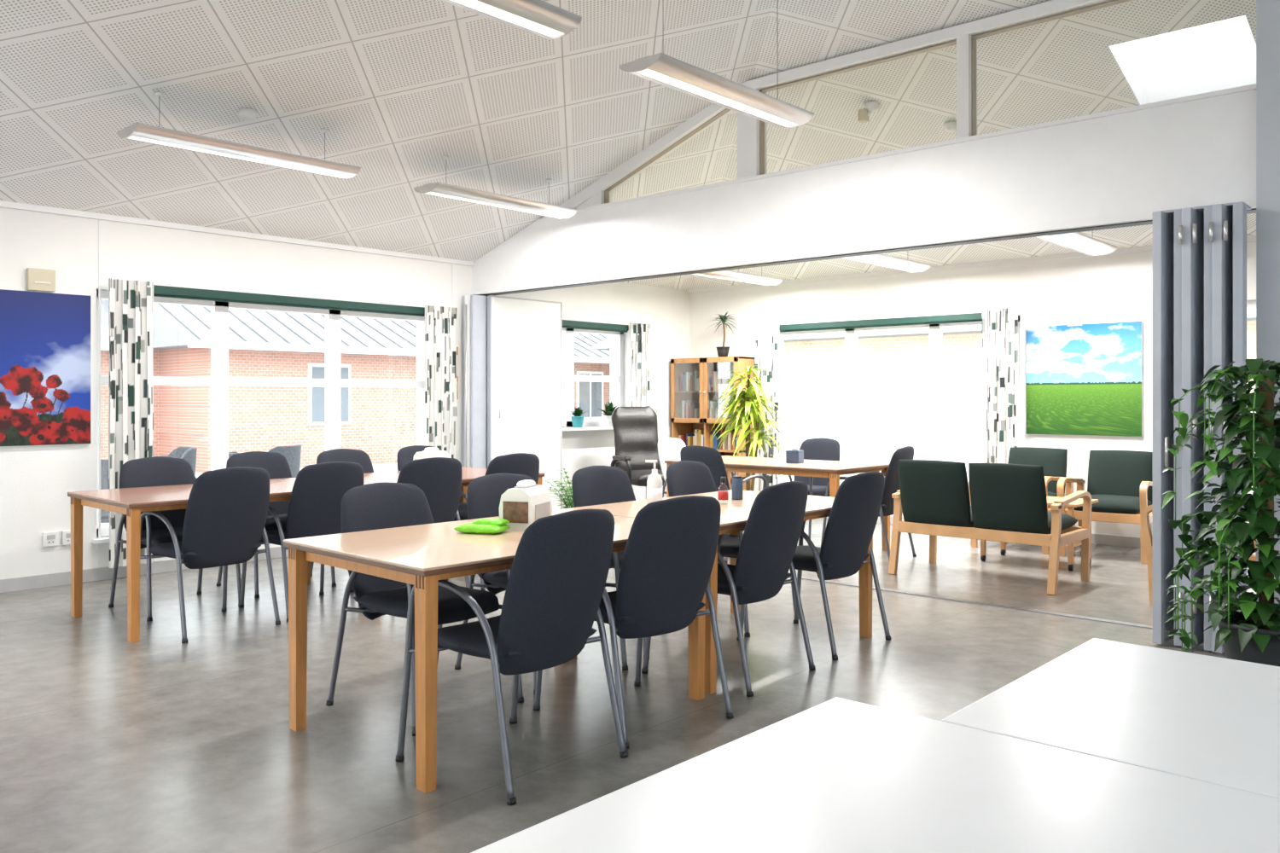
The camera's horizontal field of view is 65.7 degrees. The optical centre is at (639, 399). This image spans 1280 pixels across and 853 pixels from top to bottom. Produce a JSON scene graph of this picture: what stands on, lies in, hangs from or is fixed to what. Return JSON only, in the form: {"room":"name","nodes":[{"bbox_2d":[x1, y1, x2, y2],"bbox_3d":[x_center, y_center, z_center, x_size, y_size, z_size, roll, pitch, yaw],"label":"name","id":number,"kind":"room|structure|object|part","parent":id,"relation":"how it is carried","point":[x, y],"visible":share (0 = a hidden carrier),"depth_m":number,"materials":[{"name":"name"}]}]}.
{"room":"community hall","nodes":[
{"label":"community hall","id":0,"kind":"room"},
{"bbox_2d":[0,207,689,579],"bbox_3d":[-3.827,-0.100,7.414,0.320,2.800,13.470,0,0,42],"label":"wall","id":1,"kind":"structure","parent":0,"point":[36,481],"depth_m":7.73,"materials":[{"name":"paint"}]},
{"bbox_2d":[26,267,55,291],"bbox_3d":[-4.116,-0.820,6.819,0.048,0.150,0.170,0,0,42],"label":"wall thermostat","id":2,"kind":"object","parent":1,"relation":"attached to","point":[37,279],"visible":1,"depth_m":6.80,"materials":[{"name":"beige plastic"}]},
{"bbox_2d":[0,289,90,446],"bbox_3d":[-4.420,-0.210,6.494,0.034,1.050,1.510,0,0,42],"label":"poster","id":3,"kind":"object","parent":1,"relation":"attached to","point":[45,337],"visible":1,"depth_m":6.82,"materials":[{"name":"paper"}]},
{"bbox_2d":[42,529,70,546],"bbox_3d":[-4.060,0.968,6.896,0.028,0.101,0.171,0,0,42],"label":"wall socket","id":4,"kind":"object","parent":1,"relation":"attached to","point":[51,538],"visible":0.77,"depth_m":6.88,"materials":[{"name":"white plastic"}]},
{"bbox_2d":[0,546,287,593],"bbox_3d":[-3.703,1.255,7.301,0.015,0.090,12.870,0,0,42],"label":"baseboard","id":5,"kind":"structure","parent":1,"relation":"attached to","point":[102,573],"depth_m":7.06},
{"bbox_2d":[92,289,425,544],"bbox_3d":[-2.941,0.115,8.237,0.230,1.830,3.020,0,0,42],"label":"window","id":6,"kind":"structure","parent":1,"relation":"in","point":[219,381],"depth_m":8.10,"materials":[{"name":"white wood"}]},
{"bbox_2d":[108,278,153,568],"bbox_3d":[-3.675,0.170,7.172,0.072,2.060,0.314,0,0,42],"label":"curtain","id":7,"kind":"object","parent":6,"relation":"hanging from","point":[130,303],"visible":0.73,"depth_m":7.17,"materials":[{"name":"white fabric"}]},
{"bbox_2d":[153,285,424,316],"bbox_3d":[-2.833,-0.804,8.220,0.065,0.082,2.500,0,0,42],"label":"roller blind","id":8,"kind":"object","parent":6,"relation":"attached to","point":[159,291],"visible":0.85,"depth_m":8.08,"materials":[{"name":"green fabric"}]},
{"bbox_2d":[424,305,457,459],"bbox_3d":[-1.847,0.170,9.195,0.071,2.060,0.348,0,0,42],"label":"curtain","id":9,"kind":"object","parent":6,"relation":"hanging from","point":[440,322],"visible":0.69,"depth_m":9.19,"materials":[{"name":"white fabric"}]},
{"bbox_2d":[98,219,453,566],"bbox_3d":[-3.344,-0.045,7.705,0.006,2.490,4.666,0,0,42],"label":"trim","id":10,"kind":"structure","parent":1,"relation":"attached to","point":[99,220],"depth_m":7.11,"materials":[{"name":"white paint"}]},
{"bbox_2d":[456,346,458,399],"bbox_3d":[-1.761,-0.250,9.435,0.036,0.500,0.060,0,0,42],"label":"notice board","id":11,"kind":"object","parent":1,"relation":"attached to","point":[456,346],"visible":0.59,"depth_m":9.45,"materials":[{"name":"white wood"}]},
{"bbox_2d":[462,294,562,511],"bbox_3d":[-1.217,0.146,9.768,1.157,2.283,0.208,0,0,-39],"label":"folding partition","id":12,"kind":"structure","parent":1,"relation":"in","point":[525,335],"depth_m":9.68,"materials":[{"name":"metal"}]},
{"bbox_2d":[562,327,623,430],"bbox_3d":[-0.627,-0.235,10.709,0.350,1.130,1.610,0,0,42],"label":"window","id":13,"kind":"structure","parent":1,"relation":"in","point":[568,376],"depth_m":10.77,"materials":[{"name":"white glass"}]},
{"bbox_2d":[568,407,586,427],"bbox_3d":[-0.673,0.188,10.506,0.204,0.225,0.237,0,0,42],"label":"potted plant","id":14,"kind":"object","parent":13,"relation":"on","point":[577,421],"visible":0.99,"depth_m":10.47,"materials":[{"name":"green plant"}]},
{"bbox_2d":[562,320,628,332],"bbox_3d":[-0.553,-0.794,10.743,0.065,0.082,1.200,0,0,42],"label":"roller blind","id":15,"kind":"object","parent":13,"relation":"attached to","point":[566,323],"visible":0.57,"depth_m":10.77,"materials":[{"name":"green fabric"}]},
{"bbox_2d":[595,401,618,426],"bbox_3d":[-0.346,0.159,10.864,0.349,0.281,0.293,0,0,30],"label":"potted plant","id":16,"kind":"object","parent":13,"relation":"on","point":[609,408],"visible":0.84,"depth_m":10.82,"materials":[{"name":"green plant"}]},
{"bbox_2d":[629,322,650,407],"bbox_3d":[0.000,-0.290,11.240,0.070,1.140,0.340,0,0,42],"label":"curtain","id":17,"kind":"object","parent":13,"relation":"hanging from","point":[639,333],"visible":0.89,"depth_m":11.24,"materials":[{"name":"white fabric"}]},
{"bbox_2d":[0,200,1256,293],"bbox_3d":[0.243,-1.310,3.736,10.650,0.040,12.870,0,0,42],"label":"trim","id":18,"kind":"structure","parent":1,"relation":"attached to","point":[2,204],"depth_m":8.64,"materials":[{"name":"white paint"}]},
{"bbox_2d":[0,0,1256,290],"bbox_3d":[0.243,-2.199,3.736,10.650,1.757,12.870,0,0,42],"label":"ceiling","id":19,"kind":"structure","parent":0,"point":[398,88],"depth_m":6.68,"materials":[{"name":"tile"}]},
{"bbox_2d":[116,91,360,179],"bbox_3d":[-2.505,-1.680,6.327,0.290,0.304,1.462,0,0,42],"label":"pendant lamp","id":20,"kind":"object","parent":19,"relation":"hanging from","point":[136,131],"visible":1,"depth_m":6.18,"materials":[{"name":"metal"}]},
{"bbox_2d":[238,108,256,122],"bbox_3d":[-2.501,-1.807,6.316,0.110,0.065,0.110,0,0,42],"label":"smoke detector","id":21,"kind":"object","parent":19,"relation":"attached to","point":[246,114],"visible":1,"depth_m":6.28,"materials":[{"name":"white plastic"}]},
{"bbox_2d":[413,156,576,219],"bbox_3d":[-1.110,-1.680,7.870,0.290,0.304,1.422,0,0,42],"label":"pendant lamp","id":22,"kind":"object","parent":19,"relation":"hanging from","point":[440,189],"visible":1,"depth_m":7.73,"materials":[{"name":"metal"}]},
{"bbox_2d":[439,0,581,39],"bbox_3d":[-0.863,-2.211,4.116,0.290,1.022,1.462,0,0,42],"label":"pendant lamp","id":23,"kind":"object","parent":19,"relation":"hanging from","point":[539,18],"visible":1,"depth_m":4.43,"materials":[{"name":"metal"}]},
{"bbox_2d":[619,52,814,127],"bbox_3d":[0.481,-2.205,5.664,0.290,1.009,1.442,0,0,42],"label":"pendant lamp","id":24,"kind":"object","parent":19,"relation":"hanging from","point":[660,68],"visible":1,"depth_m":5.51,"materials":[{"name":"metal"}]},
{"bbox_2d":[691,267,783,285],"bbox_3d":[0.931,-1.526,10.129,0.290,0.612,1.452,0,0,42],"label":"pendant lamp","id":25,"kind":"object","parent":19,"relation":"hanging from","point":[725,275],"visible":0.54,"depth_m":10.14,"materials":[{"name":"metal"}]},
{"bbox_2d":[858,101,878,122],"bbox_3d":[1.721,-2.148,7.428,0.135,0.135,0.120,0,0,42],"label":"smoke detector","id":26,"kind":"object","parent":19,"relation":"attached to","point":[869,107],"visible":1,"depth_m":7.40,"materials":[{"name":"white plastic"}]},
{"bbox_2d":[839,253,930,273],"bbox_3d":[2.178,-1.562,9.003,0.290,0.684,1.452,0,0,42],"label":"pendant lamp","id":27,"kind":"object","parent":19,"relation":"hanging from","point":[882,260],"visible":0.59,"depth_m":9.00,"materials":[{"name":"metal"}]},
{"bbox_2d":[943,121,956,133],"bbox_3d":[2.341,-2.042,7.454,0.110,0.065,0.110,0,0,42],"label":"smoke detector","id":28,"kind":"object","parent":19,"relation":"attached to","point":[951,127],"visible":0.82,"depth_m":7.41,"materials":[{"name":"white plastic"}]},
{"bbox_2d":[1033,232,1117,255],"bbox_3d":[3.417,-1.562,7.883,0.290,0.684,1.452,0,0,42],"label":"pendant lamp","id":29,"kind":"object","parent":19,"relation":"hanging from","point":[1077,241],"visible":0.63,"depth_m":7.89,"materials":[{"name":"metal"}]},
{"bbox_2d":[1108,15,1256,104],"bbox_3d":[3.494,-2.474,6.291,0.750,1.007,0.780,0,0,42],"label":"window","id":30,"kind":"structure","parent":19,"relation":"attached to","point":[1218,55],"depth_m":6.61,"materials":[{"name":"white glass"}]},
{"bbox_2d":[0,517,1256,852],"bbox_3d":[0.243,1.360,3.736,11.250,0.120,13.470,0,0,42],"label":"floor","id":31,"kind":"structure","parent":0,"point":[157,743],"depth_m":4.36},
{"bbox_2d":[108,457,241,621],"bbox_3d":[-2.922,0.839,6.225,0.665,0.928,0.580,0,0,42],"label":"dining chair","id":32,"kind":"object","parent":31,"relation":"on","point":[147,472],"visible":0.38,"depth_m":6.31,"materials":[{"name":"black fabric"}]},
{"bbox_2d":[67,477,296,642],"bbox_3d":[-2.569,0.927,6.136,0.980,0.746,1.470,0,0,43],"label":"dining table","id":33,"kind":"object","parent":31,"relation":"on","point":[130,502],"visible":0.51,"depth_m":5.63,"materials":[{"name":"red wood"}]},
{"bbox_2d":[139,466,280,643],"bbox_3d":[-2.473,0.839,5.675,0.665,0.928,0.580,0,0,38],"label":"dining chair","id":34,"kind":"object","parent":31,"relation":"on","point":[226,512],"visible":0.98,"depth_m":5.48,"materials":[{"name":"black fabric"}]},
{"bbox_2d":[216,451,336,598],"bbox_3d":[-2.545,0.839,6.910,0.665,0.928,0.580,0,0,44],"label":"dining chair","id":35,"kind":"object","parent":31,"relation":"on","point":[277,467],"visible":0.23,"depth_m":7.09,"materials":[{"name":"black fabric"}]},
{"bbox_2d":[238,461,363,622],"bbox_3d":[-2.068,0.839,6.182,0.665,0.928,0.580,0,0,42],"label":"dining chair","id":36,"kind":"object","parent":31,"relation":"on","point":[318,490],"visible":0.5,"depth_m":5.94,"materials":[{"name":"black fabric"}]},
{"bbox_2d":[310,448,374,576],"bbox_3d":[-2.034,0.839,7.296,0.665,0.928,0.580,0,0,42],"label":"dining chair","id":37,"kind":"object","parent":31,"relation":"on","point":[359,456],"visible":0.11,"depth_m":7.51,"materials":[{"name":"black fabric"}]},
{"bbox_2d":[350,457,469,593],"bbox_3d":[-1.528,0.839,6.631,0.580,0.928,0.665,0,0,-42],"label":"dining chair","id":38,"kind":"object","parent":31,"relation":"on","point":[439,479],"visible":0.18,"depth_m":6.44,"materials":[{"name":"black fabric"}]},
{"bbox_2d":[325,482,523,736],"bbox_3d":[-0.932,0.839,4.250,0.665,0.928,0.580,0,0,40],"label":"dining chair","id":39,"kind":"object","parent":31,"relation":"on","point":[384,505],"visible":0.55,"depth_m":4.24,"materials":[{"name":"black fabric"}]},
{"bbox_2d":[307,466,545,583],"bbox_3d":[-1.571,0.927,7.241,0.980,0.746,1.470,0,0,42],"label":"dining table","id":40,"kind":"object","parent":31,"relation":"on","point":[468,474],"visible":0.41,"depth_m":7.19,"materials":[{"name":"red wood"}]},
{"bbox_2d":[413,447,449,460],"bbox_3d":[-1.521,0.453,7.235,0.158,0.202,0.223,0,0,37],"label":"dispenser","id":41,"kind":"object","parent":40,"relation":"on","point":[429,452],"visible":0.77,"depth_m":7.19,"materials":[{"name":"white plastic"}]},
{"bbox_2d":[396,445,467,513],"bbox_3d":[-1.575,0.839,7.864,0.665,0.928,0.580,0,0,40],"label":"dining chair","id":42,"kind":"object","parent":31,"relation":"on","point":[405,455],"visible":0.09,"depth_m":7.91,"materials":[{"name":"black fabric"}]},
{"bbox_2d":[283,509,705,793],"bbox_3d":[-0.552,0.927,4.110,0.970,0.746,1.470,0,0,44],"label":"dining table","id":43,"kind":"object","parent":31,"relation":"on","point":[420,555],"visible":0.61,"depth_m":3.69,"materials":[{"name":"brown wood"}]},
{"bbox_2d":[453,517,510,534],"bbox_3d":[-0.655,0.527,4.123,0.200,0.056,0.130,0,0,17],"label":"package","id":44,"kind":"object","parent":43,"relation":"on","point":[487,526],"visible":1,"depth_m":4.08,"materials":[{"name":"green plastic"}]},
{"bbox_2d":[499,479,552,530],"bbox_3d":[-0.494,0.453,4.299,0.158,0.202,0.223,0,0,17],"label":"dispenser","id":45,"kind":"object","parent":43,"relation":"on","point":[521,505],"visible":0.91,"depth_m":4.20,"materials":[{"name":"white plastic"}]},
{"bbox_2d":[545,468,574,509],"bbox_3d":[-0.525,0.931,8.090,0.650,0.737,0.841,0,0,4],"label":"potted fern","id":46,"kind":"object","parent":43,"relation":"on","point":[567,503],"visible":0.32,"depth_m":8.14,"materials":[{"name":"green plant"}]},
{"bbox_2d":[453,453,539,590],"bbox_3d":[-1.068,0.839,7.109,0.665,0.928,0.580,0,0,44],"label":"dining chair","id":47,"kind":"object","parent":31,"relation":"on","point":[517,463],"visible":0.12,"depth_m":6.87,"materials":[{"name":"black fabric"}]},
{"bbox_2d":[395,508,628,805],"bbox_3d":[-0.445,0.839,3.571,0.665,0.928,0.580,0,0,40],"label":"dining chair","id":48,"kind":"object","parent":31,"relation":"on","point":[558,575],"visible":0.95,"depth_m":3.36,"materials":[{"name":"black fabric"}]},
{"bbox_2d":[454,473,628,695],"bbox_3d":[-0.490,0.839,4.784,0.665,0.928,0.580,0,0,44],"label":"dining chair","id":49,"kind":"object","parent":31,"relation":"on","point":[484,493],"visible":0.34,"depth_m":4.82,"materials":[{"name":"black fabric"}]},
{"bbox_2d":[571,465,645,657],"bbox_3d":[-0.018,0.839,5.381,0.665,0.928,0.580,0,0,42],"label":"dining chair","id":50,"kind":"object","parent":31,"relation":"on","point":[592,485],"visible":0.18,"depth_m":5.55,"materials":[{"name":"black fabric"}]},
{"bbox_2d":[532,495,733,749],"bbox_3d":[-0.019,0.839,4.080,0.580,0.928,0.665,0,0,-40],"label":"dining chair","id":51,"kind":"object","parent":31,"relation":"on","point":[669,555],"visible":0.86,"depth_m":3.84,"materials":[{"name":"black fabric"}]},
{"bbox_2d":[610,407,664,499],"bbox_3d":[0.062,0.689,10.300,0.710,1.222,0.755,0,0,-26],"label":"leather office chair","id":52,"kind":"object","parent":31,"relation":"on","point":[635,428],"visible":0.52,"depth_m":10.45,"materials":[{"name":"black leather"}]},
{"bbox_2d":[631,484,666,500],"bbox_3d":[0.016,0.990,11.287,0.080,0.620,0.930,0,0,42],"label":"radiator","id":53,"kind":"object","parent":31,"relation":"on","point":[639,491],"visible":0.02,"depth_m":11.22,"materials":[{"name":"white metal"}]},
{"bbox_2d":[657,437,733,497],"bbox_3d":[0.522,0.839,9.470,0.665,0.928,0.580,0,0,37],"label":"chair","id":54,"kind":"object","parent":31,"relation":"on","point":[668,448],"visible":0.17,"depth_m":9.55,"materials":[{"name":"plastic"}]},
{"bbox_2d":[670,356,754,490],"bbox_3d":[0.853,0.410,11.549,0.980,1.780,0.418,0,0,42],"label":"display cabinet","id":55,"kind":"object","parent":31,"relation":"on","point":[697,384],"visible":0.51,"depth_m":11.52,"materials":[{"name":"brown wood"}]},
{"bbox_2d":[707,311,737,357],"bbox_3d":[0.958,-0.742,11.403,0.389,0.525,0.408,0,0,42],"label":"dracaena","id":56,"kind":"object","parent":55,"relation":"on","point":[723,351],"visible":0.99,"depth_m":11.35,"materials":[{"name":"plant"}]},
{"bbox_2d":[558,489,872,694],"bbox_3d":[0.444,0.927,5.212,0.970,0.746,1.470,0,0,42],"label":"dining table","id":57,"kind":"object","parent":31,"relation":"on","point":[735,514],"visible":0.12,"depth_m":5.09,"materials":[{"name":"brown wood"}]},
{"bbox_2d":[645,459,662,504],"bbox_3d":[0.072,0.426,4.868,0.077,0.254,0.077,0,0,-23],"label":"sanitizer bottle","id":58,"kind":"object","parent":57,"relation":"on","point":[654,482],"visible":0.81,"depth_m":4.84,"materials":[{"name":"white plastic"}]},
{"bbox_2d":[717,477,728,500],"bbox_3d":[0.442,0.483,5.262,0.057,0.140,0.057,0,0,42],"label":"bottle","id":59,"kind":"object","parent":57,"relation":"on","point":[722,495],"visible":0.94,"depth_m":5.24,"materials":[{"name":"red plastic"}]},
{"bbox_2d":[731,476,743,500],"bbox_3d":[0.537,0.489,5.472,0.062,0.128,0.062,0,0,42],"label":"tin","id":60,"kind":"object","parent":57,"relation":"on","point":[736,481],"visible":1,"depth_m":5.45,"materials":[{"name":"blue metal"}]},
{"bbox_2d":[680,445,767,563],"bbox_3d":[0.684,0.839,8.249,0.665,0.928,0.580,0,0,-44],"label":"dining chair","id":61,"kind":"object","parent":31,"relation":"on","point":[711,457],"visible":0.23,"depth_m":7.95,"materials":[{"name":"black fabric"}]},
{"bbox_2d":[641,481,815,697],"bbox_3d":[0.443,0.839,4.724,0.665,0.928,0.580,0,0,39],"label":"dining chair","id":62,"kind":"object","parent":31,"relation":"on","point":[771,533],"visible":0.64,"depth_m":4.49,"materials":[{"name":"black fabric"}]},
{"bbox_2d":[666,460,799,637],"bbox_3d":[0.508,0.839,5.844,0.665,0.928,0.580,0,0,38],"label":"dining chair","id":63,"kind":"object","parent":31,"relation":"on","point":[683,478],"visible":0.25,"depth_m":5.93,"materials":[{"name":"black fabric"}]},
{"bbox_2d":[709,365,791,491],"bbox_3d":[1.134,0.472,10.440,0.998,1.655,0.880,0,0,42],"label":"plant","id":64,"kind":"object","parent":31,"relation":"on","point":[750,401],"visible":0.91,"depth_m":10.37,"materials":[{"name":"green plant"}]},
{"bbox_2d":[664,455,890,551],"bbox_3d":[1.198,0.927,8.783,1.800,0.746,0.920,0,0,42],"label":"dining table","id":65,"kind":"object","parent":31,"relation":"on","point":[831,469],"visible":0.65,"depth_m":8.40,"materials":[{"name":"brown wood"}]},
{"bbox_2d":[785,446,803,463],"bbox_3d":[1.347,0.480,8.621,0.120,0.147,0.120,0,0,32],"label":"tissue box","id":66,"kind":"object","parent":65,"relation":"on","point":[794,456],"visible":1,"depth_m":8.58,"materials":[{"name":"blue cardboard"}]},
{"bbox_2d":[762,437,840,538],"bbox_3d":[1.557,0.839,9.403,0.580,0.928,0.665,0,0,44],"label":"dining chair","id":67,"kind":"object","parent":31,"relation":"on","point":[822,449],"visible":0.32,"depth_m":9.53,"materials":[{"name":"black fabric"}]},
{"bbox_2d":[736,471,891,660],"bbox_3d":[0.955,0.839,5.337,0.665,0.928,0.580,0,0,42],"label":"dining chair","id":68,"kind":"object","parent":31,"relation":"on","point":[855,509],"visible":0.71,"depth_m":5.10,"materials":[{"name":"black fabric"}]},
{"bbox_2d":[820,446,916,560],"bbox_3d":[1.887,0.839,8.114,0.665,0.928,0.580,0,0,34],"label":"dining chair","id":69,"kind":"object","parent":31,"relation":"on","point":[892,484],"visible":0.36,"depth_m":7.84,"materials":[{"name":"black fabric"}]},
{"bbox_2d":[470,697,1279,852],"bbox_3d":[0.126,0.927,0.991,0.798,0.745,1.600,0,0,42],"label":"table","id":70,"kind":"object","parent":31,"relation":"on","point":[836,775],"visible":1,"depth_m":1.36,"materials":[{"name":"laminate"}]},
{"bbox_2d":[789,576,1152,629],"bbox_3d":[0.956,1.297,7.398,6.300,0.006,0.060,0,0,42],"label":"trim","id":71,"kind":"structure","parent":31,"relation":"on","point":[802,578],"depth_m":6.23,"materials":[{"name":"metal"}]},
{"bbox_2d":[888,459,1091,595],"bbox_3d":[2.531,0.872,7.231,1.222,0.864,0.778,0,0,42],"label":"sofa","id":72,"kind":"object","parent":31,"relation":"on","point":[1009,502],"visible":1,"depth_m":6.98,"materials":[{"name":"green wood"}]},
{"bbox_2d":[968,447,1075,554],"bbox_3d":[3.392,0.872,8.765,0.682,0.864,0.778,0,0,42],"label":"armchair","id":73,"kind":"object","parent":31,"relation":"on","point":[1054,462],"visible":0.26,"depth_m":8.85,"materials":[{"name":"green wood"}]},
{"bbox_2d":[980,496,1098,571],"bbox_3d":[3.141,1.043,7.877,0.800,0.512,0.500,0,0,42],"label":"coffee table","id":74,"kind":"object","parent":31,"relation":"on","point":[1079,503],"visible":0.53,"depth_m":7.65,"materials":[{"name":"brown wood"}]},
{"bbox_2d":[1056,450,1152,564],"bbox_3d":[3.938,0.872,8.271,0.682,0.864,0.778,0,0,38],"label":"armchair","id":75,"kind":"object","parent":31,"relation":"on","point":[1121,481],"visible":0.61,"depth_m":8.36,"materials":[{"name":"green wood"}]},
{"bbox_2d":[941,638,1279,799],"bbox_3d":[1.379,0.927,1.478,1.595,0.745,0.798,0,0,42],"label":"table","id":76,"kind":"object","parent":31,"relation":"on","point":[1211,719],"visible":0.7,"depth_m":1.75,"materials":[{"name":"laminate"}]},
{"bbox_2d":[1141,504,1256,605],"bbox_3d":[3.688,0.872,6.263,0.778,0.864,0.682,0,0,42],"label":"armchair","id":77,"kind":"object","parent":31,"relation":"on","point":[1145,514],"visible":0.12,"depth_m":6.25,"materials":[{"name":"brown wood"}]},
{"bbox_2d":[1161,358,1279,666],"bbox_3d":[2.749,0.576,4.432,0.735,1.514,0.713,0,0,22],"label":"pothos plant","id":78,"kind":"object","parent":31,"relation":"on","point":[1252,634],"visible":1,"depth_m":4.38,"materials":[{"name":"green plant"}]},
{"bbox_2d":[471,0,1256,296],"bbox_3d":[0.871,-1.697,7.475,6.570,1.384,0.220,0,0,42],"label":"wall","id":79,"kind":"structure","parent":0,"point":[1112,169],"depth_m":6.53,"materials":[{"name":"white paint"}]},
{"bbox_2d":[689,241,1256,554],"bbox_3d":[4.664,-0.100,8.630,10.650,2.800,0.320,0,0,42],"label":"wall","id":80,"kind":"structure","parent":0,"point":[1111,288],"depth_m":9.48,"materials":[{"name":"paint"}]},
{"bbox_2d":[779,315,1020,485],"bbox_3d":[2.564,0.115,10.386,2.940,1.830,0.230,0,0,42],"label":"window","id":81,"kind":"structure","parent":80,"relation":"in","point":[935,385],"depth_m":10.24,"materials":[{"name":"white wood"}]},
{"bbox_2d":[753,322,779,491],"bbox_3d":[1.432,0.170,11.180,0.314,2.060,0.072,0,0,42],"label":"curtain","id":82,"kind":"object","parent":81,"relation":"hanging from","point":[766,351],"visible":0.48,"depth_m":11.15,"materials":[{"name":"white fabric"}]},
{"bbox_2d":[779,313,982,331],"bbox_3d":[2.473,-0.794,10.344,2.400,0.082,0.065,0,0,42],"label":"roller blind","id":83,"kind":"object","parent":81,"relation":"attached to","point":[968,317],"visible":0.84,"depth_m":10.25,"materials":[{"name":"green fabric"}]},
{"bbox_2d":[981,307,1018,463],"bbox_3d":[3.410,0.170,9.392,0.348,2.060,0.072,0,0,42],"label":"curtain","id":84,"kind":"object","parent":81,"relation":"hanging from","point":[999,327],"visible":0.76,"depth_m":9.38,"materials":[{"name":"white fabric"}]},
{"bbox_2d":[820,516,1140,547],"bbox_3d":[4.552,1.255,8.505,10.650,0.090,0.015,0,0,42],"label":"baseboard","id":85,"kind":"structure","parent":80,"relation":"attached to","point":[1114,540],"depth_m":8.81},
{"bbox_2d":[1067,308,1082,326],"bbox_3d":[3.958,-0.740,9.020,0.130,0.150,0.048,0,0,42],"label":"wall thermostat","id":86,"kind":"object","parent":80,"relation":"attached to","point":[1074,317],"visible":1,"depth_m":9.00,"materials":[{"name":"beige plastic"}]},
{"bbox_2d":[1026,321,1143,436],"bbox_3d":[4.009,-0.177,8.983,1.005,1.005,0.034,0,0,42],"label":"poster","id":87,"kind":"object","parent":80,"relation":"attached to","point":[1085,379],"visible":1,"depth_m":8.95,"materials":[{"name":"paper"}]},
{"bbox_3d":[4.010,-0.177,8.984,1.005,1.005,0.032,0,0,42],"label":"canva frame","id":88,"kind":"part","parent":87,"relation":"part of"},
{"bbox_2d":[1246,300,1256,308],"bbox_3d":[4.911,0.215,8.373,0.940,2.070,0.070,0,0,42],"label":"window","id":89,"kind":"structure","parent":80,"relation":"in","point":[1250,304],"depth_m":8.20,"materials":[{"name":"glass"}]},
{"bbox_2d":[1256,0,1279,604],"bbox_3d":[4.815,-0.545,3.897,4.080,3.689,0.280,0,0,42],"label":"wall","id":90,"kind":"structure","parent":0,"point":[1267,11],"depth_m":5.12,"materials":[{"name":"white paint"}]},
{"bbox_2d":[1152,201,1251,653],"bbox_3d":[2.933,0.144,5.182,0.413,2.288,0.317,0,0,42],"label":"folding partition","id":91,"kind":"structure","parent":90,"relation":"in","point":[1200,253],"depth_m":5.15,"materials":[{"name":"metal"}]},
{"label":"outside","id":92,"kind":"structure","parent":0,"visible":0},
{"bbox_2d":[100,463,1248,526],"bbox_3d":[-0.716,1.495,14.124,100.000,0.110,100.000,0,0,42],"label":"ground","id":93,"kind":"structure","parent":92,"point":[392,467],"depth_m":20.04,"materials":[{"name":"grey"}]},
{"bbox_2d":[100,459,109,523],"bbox_3d":[-4.651,0.980,8.829,0.675,0.922,0.608,0,0,-18],"label":"rattan chair","id":94,"kind":"object","parent":93,"relation":"on","point":[104,462],"visible":0.06,"depth_m":8.54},
{"bbox_2d":[153,455,196,479],"bbox_3d":[-4.482,0.980,9.334,0.675,0.922,0.608,0,0,12],"label":"rattan chair","id":95,"kind":"object","parent":93,"relation":"on","point":[154,456],"visible":0.02,"depth_m":9.07,"materials":[{"name":"grey wicker"}]},
{"bbox_2d":[168,447,197,476],"bbox_3d":[-5.037,0.980,10.526,0.608,0.922,0.675,0,0,-38],"label":"rattan chair","id":96,"kind":"object","parent":93,"relation":"on","point":[189,454],"visible":0.09,"depth_m":10.55,"materials":[{"name":"grey wicker"}]},
{"bbox_2d":[228,451,238,457],"bbox_3d":[-3.746,0.980,9.743,0.608,0.922,0.675,0,0,-28],"label":"rattan chair","id":97,"kind":"object","parent":93,"relation":"on","point":[230,454],"visible":0.02,"depth_m":9.51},
{"bbox_2d":[267,444,301,477],"bbox_3d":[-4.144,0.980,11.180,0.608,0.922,0.675,0,0,12],"label":"rattan chair","id":98,"kind":"object","parent":93,"relation":"on","point":[292,453],"visible":0.09,"depth_m":11.06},
{"bbox_2d":[100,299,610,473],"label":"window","id":99,"kind":"structure","parent":93,"relation":"on","point":[379,422],"depth_m":20.53,"materials":[{"name":"clear glass"}]},
{"bbox_2d":[587,308,1256,494],"bbox_3d":[11.111,-0.800,18.263,25.000,4.600,9.200,0,0,42],"label":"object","id":100,"kind":"structure","parent":93,"relation":"on","point":[889,421],"depth_m":18.69,"materials":[{"name":"white"}]}
]}

